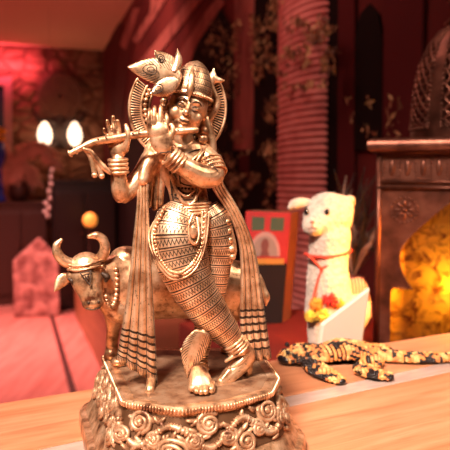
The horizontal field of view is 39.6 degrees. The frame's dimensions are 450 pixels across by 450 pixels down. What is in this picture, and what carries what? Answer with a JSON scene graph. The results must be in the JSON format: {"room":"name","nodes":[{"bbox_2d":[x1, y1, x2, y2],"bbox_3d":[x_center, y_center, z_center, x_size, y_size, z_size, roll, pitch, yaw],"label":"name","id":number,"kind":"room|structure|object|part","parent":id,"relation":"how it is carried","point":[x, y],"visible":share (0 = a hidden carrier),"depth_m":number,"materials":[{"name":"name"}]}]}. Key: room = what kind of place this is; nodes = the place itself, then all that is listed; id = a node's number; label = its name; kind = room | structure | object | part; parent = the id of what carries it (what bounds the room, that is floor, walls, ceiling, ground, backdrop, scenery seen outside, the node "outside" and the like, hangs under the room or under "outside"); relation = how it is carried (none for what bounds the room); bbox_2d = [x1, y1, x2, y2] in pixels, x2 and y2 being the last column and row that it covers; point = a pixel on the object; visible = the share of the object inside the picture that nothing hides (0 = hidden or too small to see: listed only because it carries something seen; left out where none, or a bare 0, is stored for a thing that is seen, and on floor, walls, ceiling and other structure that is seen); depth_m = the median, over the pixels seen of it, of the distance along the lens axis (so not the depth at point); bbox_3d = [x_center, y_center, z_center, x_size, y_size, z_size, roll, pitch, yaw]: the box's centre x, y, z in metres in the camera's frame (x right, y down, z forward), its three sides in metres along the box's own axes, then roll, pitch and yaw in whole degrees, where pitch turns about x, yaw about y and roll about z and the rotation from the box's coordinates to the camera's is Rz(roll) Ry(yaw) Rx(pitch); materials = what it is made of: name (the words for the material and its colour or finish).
{"room":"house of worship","nodes":[
{"label":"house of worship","id":0,"kind":"room"},
{"bbox_2d":[0,305,100,402],"bbox_3d":[-2.064,1.195,2.142,4.501,0.100,10.003,-1,4,-18],"label":"floor","id":1,"kind":"structure","parent":0,"point":[31,366],"depth_m":4.58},
{"bbox_2d":[0,201,48,305],"bbox_3d":[-2.162,0.284,6.664,0.556,1.069,0.459,-1,4,-18],"label":"sideboard","id":2,"kind":"object","parent":1,"relation":"on","point":[22,223],"visible":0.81,"depth_m":6.45,"materials":[{"name":"brown wood"}]},
{"bbox_2d":[0,127,6,201],"bbox_3d":[-2.350,-0.642,6.531,0.170,0.796,0.110,0,4,0],"label":"vase","id":3,"kind":"object","parent":2,"relation":"on","point":[2,131],"visible":1,"depth_m":6.51,"materials":[{"name":"blue ceramic"}]},
{"bbox_3d":[-2.223,0.294,6.439,0.232,0.852,0.020,-1,4,-18],"label":"door","id":4,"kind":"part","parent":2,"relation":"part of","materials":[{"name":"brown wood"}]},
{"bbox_2d":[1,139,63,201],"bbox_3d":[-2.191,-0.584,6.640,0.929,0.662,0.365,0,4,0],"label":"pampas vase","id":5,"kind":"object","parent":2,"relation":"on","point":[16,172],"visible":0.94,"depth_m":6.58,"materials":[{"name":"brown plant"}]},
{"bbox_3d":[-1.982,0.289,6.516,0.232,0.852,0.020,-1,4,-18],"label":"door","id":6,"kind":"part","parent":2,"relation":"part of","materials":[{"name":"brown wood"}]},
{"bbox_2d":[13,237,59,316],"bbox_3d":[-1.807,0.496,5.981,0.431,0.744,0.167,-1,4,-12],"label":"stone plinth","id":7,"kind":"object","parent":1,"relation":"on","point":[35,269],"visible":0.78,"depth_m":5.90,"materials":[{"name":"stone"}]},
{"bbox_2d":[50,316,76,391],"bbox_3d":[-1.059,0.994,4.209,0.040,0.004,4.914,-1,4,-19],"label":"trim","id":8,"kind":"structure","parent":1,"relation":"on","point":[70,382],"depth_m":4.54,"materials":[{"name":"red"}]},
{"bbox_2d":[48,180,116,309],"bbox_3d":[-1.458,0.184,6.457,0.669,1.297,0.459,-1,4,-18],"label":"cabinet","id":9,"kind":"object","parent":1,"relation":"on","point":[71,200],"visible":0.44,"depth_m":6.24,"materials":[{"name":"black paint"}]},
{"bbox_3d":[-1.545,0.191,6.223,0.283,1.038,0.020,-1,4,-18],"label":"door","id":10,"kind":"part","parent":9,"relation":"part of","materials":[{"name":"black paint"}]},
{"bbox_3d":[-1.252,0.184,6.316,0.283,1.038,0.020,-1,4,-18],"label":"door","id":11,"kind":"part","parent":9,"relation":"part of","materials":[{"name":"black paint"}]},
{"bbox_2d":[75,292,186,366],"bbox_3d":[-0.567,0.786,3.996,0.503,0.450,4.180,-1,4,-18],"label":"bench","id":12,"kind":"object","parent":1,"relation":"on","point":[92,324],"visible":0.18,"depth_m":4.22,"materials":[{"name":"brown wood"}]},
{"bbox_2d":[83,213,96,251],"bbox_3d":[-1.201,0.167,5.576,0.140,0.556,0.140,0,4,0],"label":"globe lamp","id":13,"kind":"object","parent":12,"relation":"on","point":[89,219],"visible":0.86,"depth_m":5.53,"materials":[{"name":"orange glass"}]},
{"bbox_3d":[-1.201,-0.044,5.561,0.124,0.132,0.124,0,4,0],"label":"globe","id":14,"kind":"part","parent":13,"relation":"part of","materials":[{"name":"orange glass"}]},
{"bbox_2d":[0,333,449,449],"bbox_3d":[-0.064,0.726,0.311,1.470,1.100,0.620,-2,5,-28],"label":"table","id":15,"kind":"object","parent":1,"relation":"on","point":[411,410],"visible":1,"depth_m":0.53,"materials":[{"name":"brown wood"}]},
{"bbox_2d":[52,49,305,449],"bbox_3d":[-0.032,0.021,0.454,0.188,0.284,0.189,0,4,0],"label":"statue","id":16,"kind":"object","parent":15,"relation":"on","point":[195,395],"visible":1,"depth_m":0.43,"materials":[{"name":"gold metal"}]},
{"bbox_3d":[-0.024,-0.099,0.432,0.030,0.029,0.030,0,4,0],"label":"crown","id":17,"kind":"part","parent":16,"relation":"part of","materials":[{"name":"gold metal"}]},
{"bbox_2d":[187,212,200,245],"bbox_3d":[-0.021,0.003,0.424,0.010,0.022,0.007,-2,5,-26],"label":"pendant","id":18,"kind":"object","parent":16,"relation":"on","point":[193,218],"depth_m":0.42,"materials":[{"name":"gold metal"}]},
{"bbox_2d":[317,288,368,343],"bbox_3d":[0.134,0.109,0.711,0.075,0.071,0.009,-2,5,-27],"label":"stand","id":19,"kind":"object","parent":15,"relation":"on","point":[348,322],"visible":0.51,"depth_m":0.71,"materials":[{"name":"beige plastic"}]},
{"bbox_2d":[277,338,449,384],"bbox_3d":[0.172,0.137,0.660,0.235,0.024,0.134,0,4,0],"label":"beaded lizard","id":20,"kind":"object","parent":15,"relation":"on","point":[313,357],"visible":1,"depth_m":0.66,"materials":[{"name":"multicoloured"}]},
{"bbox_3d":[0.092,0.139,0.710,0.038,0.012,0.024,3,5,33],"label":"leg","id":21,"kind":"part","parent":20,"relation":"part of","materials":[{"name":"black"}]},
{"bbox_3d":[0.097,0.145,0.622,0.026,0.013,0.061,-2,4,-21],"label":"leg","id":22,"kind":"part","parent":20,"relation":"part of","materials":[{"name":"black"}]},
{"bbox_3d":[0.148,0.144,0.636,0.039,0.013,0.062,0,4,0],"label":"leg","id":23,"kind":"part","parent":20,"relation":"part of","materials":[{"name":"black"}]},
{"bbox_3d":[0.174,0.139,0.713,0.033,0.012,0.021,-3,5,-37],"label":"leg","id":24,"kind":"part","parent":20,"relation":"part of","materials":[{"name":"yellow plastic"}]},
{"bbox_2d":[179,302,373,360],"bbox_3d":[0.299,0.701,1.140,0.620,1.030,0.488,-2,5,-28],"label":"countertop","id":25,"kind":"structure","parent":1,"relation":"on","point":[293,330],"depth_m":1.11,"materials":[{"name":"red paint"}]},
{"bbox_2d":[245,210,298,323],"bbox_3d":[0.086,0.077,1.183,0.126,0.208,0.060,-1,4,-9],"label":"book","id":26,"kind":"object","parent":25,"relation":"on","point":[273,233],"visible":0.81,"depth_m":1.17,"materials":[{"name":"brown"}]},
{"bbox_2d":[287,192,371,343],"bbox_3d":[0.160,0.075,0.906,0.085,0.247,0.135,3,5,39],"label":"plush alpaca","id":27,"kind":"object","parent":25,"relation":"on","point":[327,216],"visible":0.69,"depth_m":0.87,"materials":[{"name":"fur"}]},
{"bbox_3d":[0.146,0.070,0.875,0.070,0.071,0.023,0,4,-5],"label":"neck cord","id":28,"kind":"part","parent":27,"relation":"part of","materials":[{"name":"red fabric"}]},
{"bbox_2d":[350,277,371,317],"bbox_3d":[0.191,0.107,0.907,0.048,0.061,0.019,-3,5,-35],"label":"tail","id":29,"kind":"object","parent":27,"relation":"on","point":[357,285],"depth_m":0.90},
{"bbox_2d":[334,167,375,286],"bbox_3d":[0.259,0.030,1.246,0.098,0.292,0.103,0,4,3],"label":"plant","id":30,"kind":"object","parent":25,"relation":"on","point":[355,260],"visible":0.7,"depth_m":1.24,"materials":[{"name":"red feather"}]},
{"bbox_2d":[349,274,367,286],"bbox_3d":[0.255,0.139,1.253,0.064,0.075,0.064,0,4,0],"label":"pot","id":31,"kind":"object","parent":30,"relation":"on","point":[351,276],"depth_m":1.24,"materials":[{"name":"white wood"}]},
{"bbox_2d":[367,0,449,343],"bbox_3d":[0.392,-0.103,1.037,0.278,0.589,0.278,1,4,19],"label":"lantern","id":32,"kind":"object","parent":25,"relation":"on","point":[412,264],"visible":1,"depth_m":0.97,"materials":[{"name":"orange metal"}]},
{"bbox_3d":[0.238,0.043,0.974,0.009,0.307,0.009,1,4,19],"label":"corner post","id":33,"kind":"part","parent":32,"relation":"part of","materials":[{"name":"orange metal"}]},
{"bbox_3d":[0.353,-0.081,0.924,0.250,0.059,0.005,1,4,19],"label":"band moulding","id":34,"kind":"part","parent":32,"relation":"part of","materials":[{"name":"orange metal"}]},
{"bbox_3d":[0.354,0.045,0.938,0.244,0.307,0.004,1,4,19],"label":"plate","id":35,"kind":"part","parent":32,"relation":"part of","materials":[{"name":"brown metal"}]},
{"bbox_3d":[0.358,0.044,0.948,0.228,0.291,0.005,1,4,19],"label":"amber panel","id":36,"kind":"part","parent":32,"relation":"part of","materials":[{"name":"orange glass"}]},
{"bbox_2d":[0,44,103,248],"bbox_3d":[-3.599,-0.605,6.838,4.501,2.816,0.100,-1,4,-18],"label":"wall","id":37,"kind":"structure","parent":0,"point":[27,66],"depth_m":7.25,"materials":[{"name":"stone"}]},
{"bbox_2d":[0,77,11,200],"bbox_3d":[-2.671,-0.362,7.071,0.555,2.600,0.051,-1,4,-18],"label":"picture frame","id":38,"kind":"object","parent":37,"relation":"attached to","point":[5,82],"visible":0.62,"depth_m":7.06,"materials":[{"name":"red"}]},
{"bbox_3d":[-2.683,-0.319,7.089,0.414,2.503,0.015,-1,4,-18],"label":"panel","id":39,"kind":"part","parent":38,"relation":"part of","materials":[{"name":"red glass"}]},
{"bbox_2d":[37,73,82,117],"bbox_3d":[-1.908,-1.496,7.231,0.523,0.523,0.044,-1,4,-18],"label":"disc","id":40,"kind":"object","parent":37,"relation":"attached to","point":[50,78],"visible":1,"depth_m":7.21,"materials":[{"name":"brown wood"}]},
{"bbox_2d":[34,112,85,149],"bbox_3d":[-1.888,-1.091,7.177,0.569,0.453,0.230,-1,4,-18],"label":"sconce","id":41,"kind":"object","parent":37,"relation":"attached to","point":[59,130],"visible":0.9,"depth_m":7.17,"materials":[{"name":"black metal"}]},
{"bbox_3d":[-1.916,-1.103,7.256,0.220,0.440,0.060,-1,4,-15],"label":"plate","id":42,"kind":"part","parent":41,"relation":"part of","materials":[{"name":"black metal"}]},
{"bbox_2d":[0,0,132,50],"bbox_3d":[-2.064,-1.713,1.933,4.501,0.100,10.003,-1,4,-18],"label":"ceiling","id":43,"kind":"structure","parent":0,"point":[69,24],"depth_m":6.05,"materials":[{"name":"brown paint"}]},
{"bbox_2d":[43,37,53,217],"bbox_3d":[-1.609,-0.993,5.643,0.108,1.869,0.044,0,4,0],"label":"crystal","id":44,"kind":"object","parent":43,"relation":"hanging from","point":[51,169],"visible":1,"depth_m":5.68,"materials":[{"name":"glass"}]},
{"bbox_2d":[103,0,449,321],"bbox_3d":[0.128,-0.309,2.735,0.100,2.816,10.003,-1,4,-18],"label":"wall","id":45,"kind":"structure","parent":0,"point":[437,12],"depth_m":2.75,"materials":[{"name":"red paint"}]},
{"bbox_2d":[103,0,424,309],"bbox_3d":[-0.575,-0.702,4.566,0.111,2.417,6.558,-1,4,-18],"label":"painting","id":46,"kind":"object","parent":45,"relation":"attached to","point":[307,87],"visible":0.68,"depth_m":2.06,"materials":[{"name":"red"}]},
{"bbox_2d":[103,0,150,166],"bbox_3d":[-0.991,-1.279,5.993,0.006,1.473,3.027,-1,4,-18],"label":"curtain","id":47,"kind":"object","parent":46,"relation":"hanging from","point":[114,92],"depth_m":5.91,"materials":[{"name":"red fabric"}]},
{"bbox_3d":[0.401,-0.368,1.671,0.006,0.615,0.418,-1,4,-18],"label":"wall panel","id":48,"kind":"part","parent":46,"relation":"part of","materials":[{"name":"red"}]}
]}

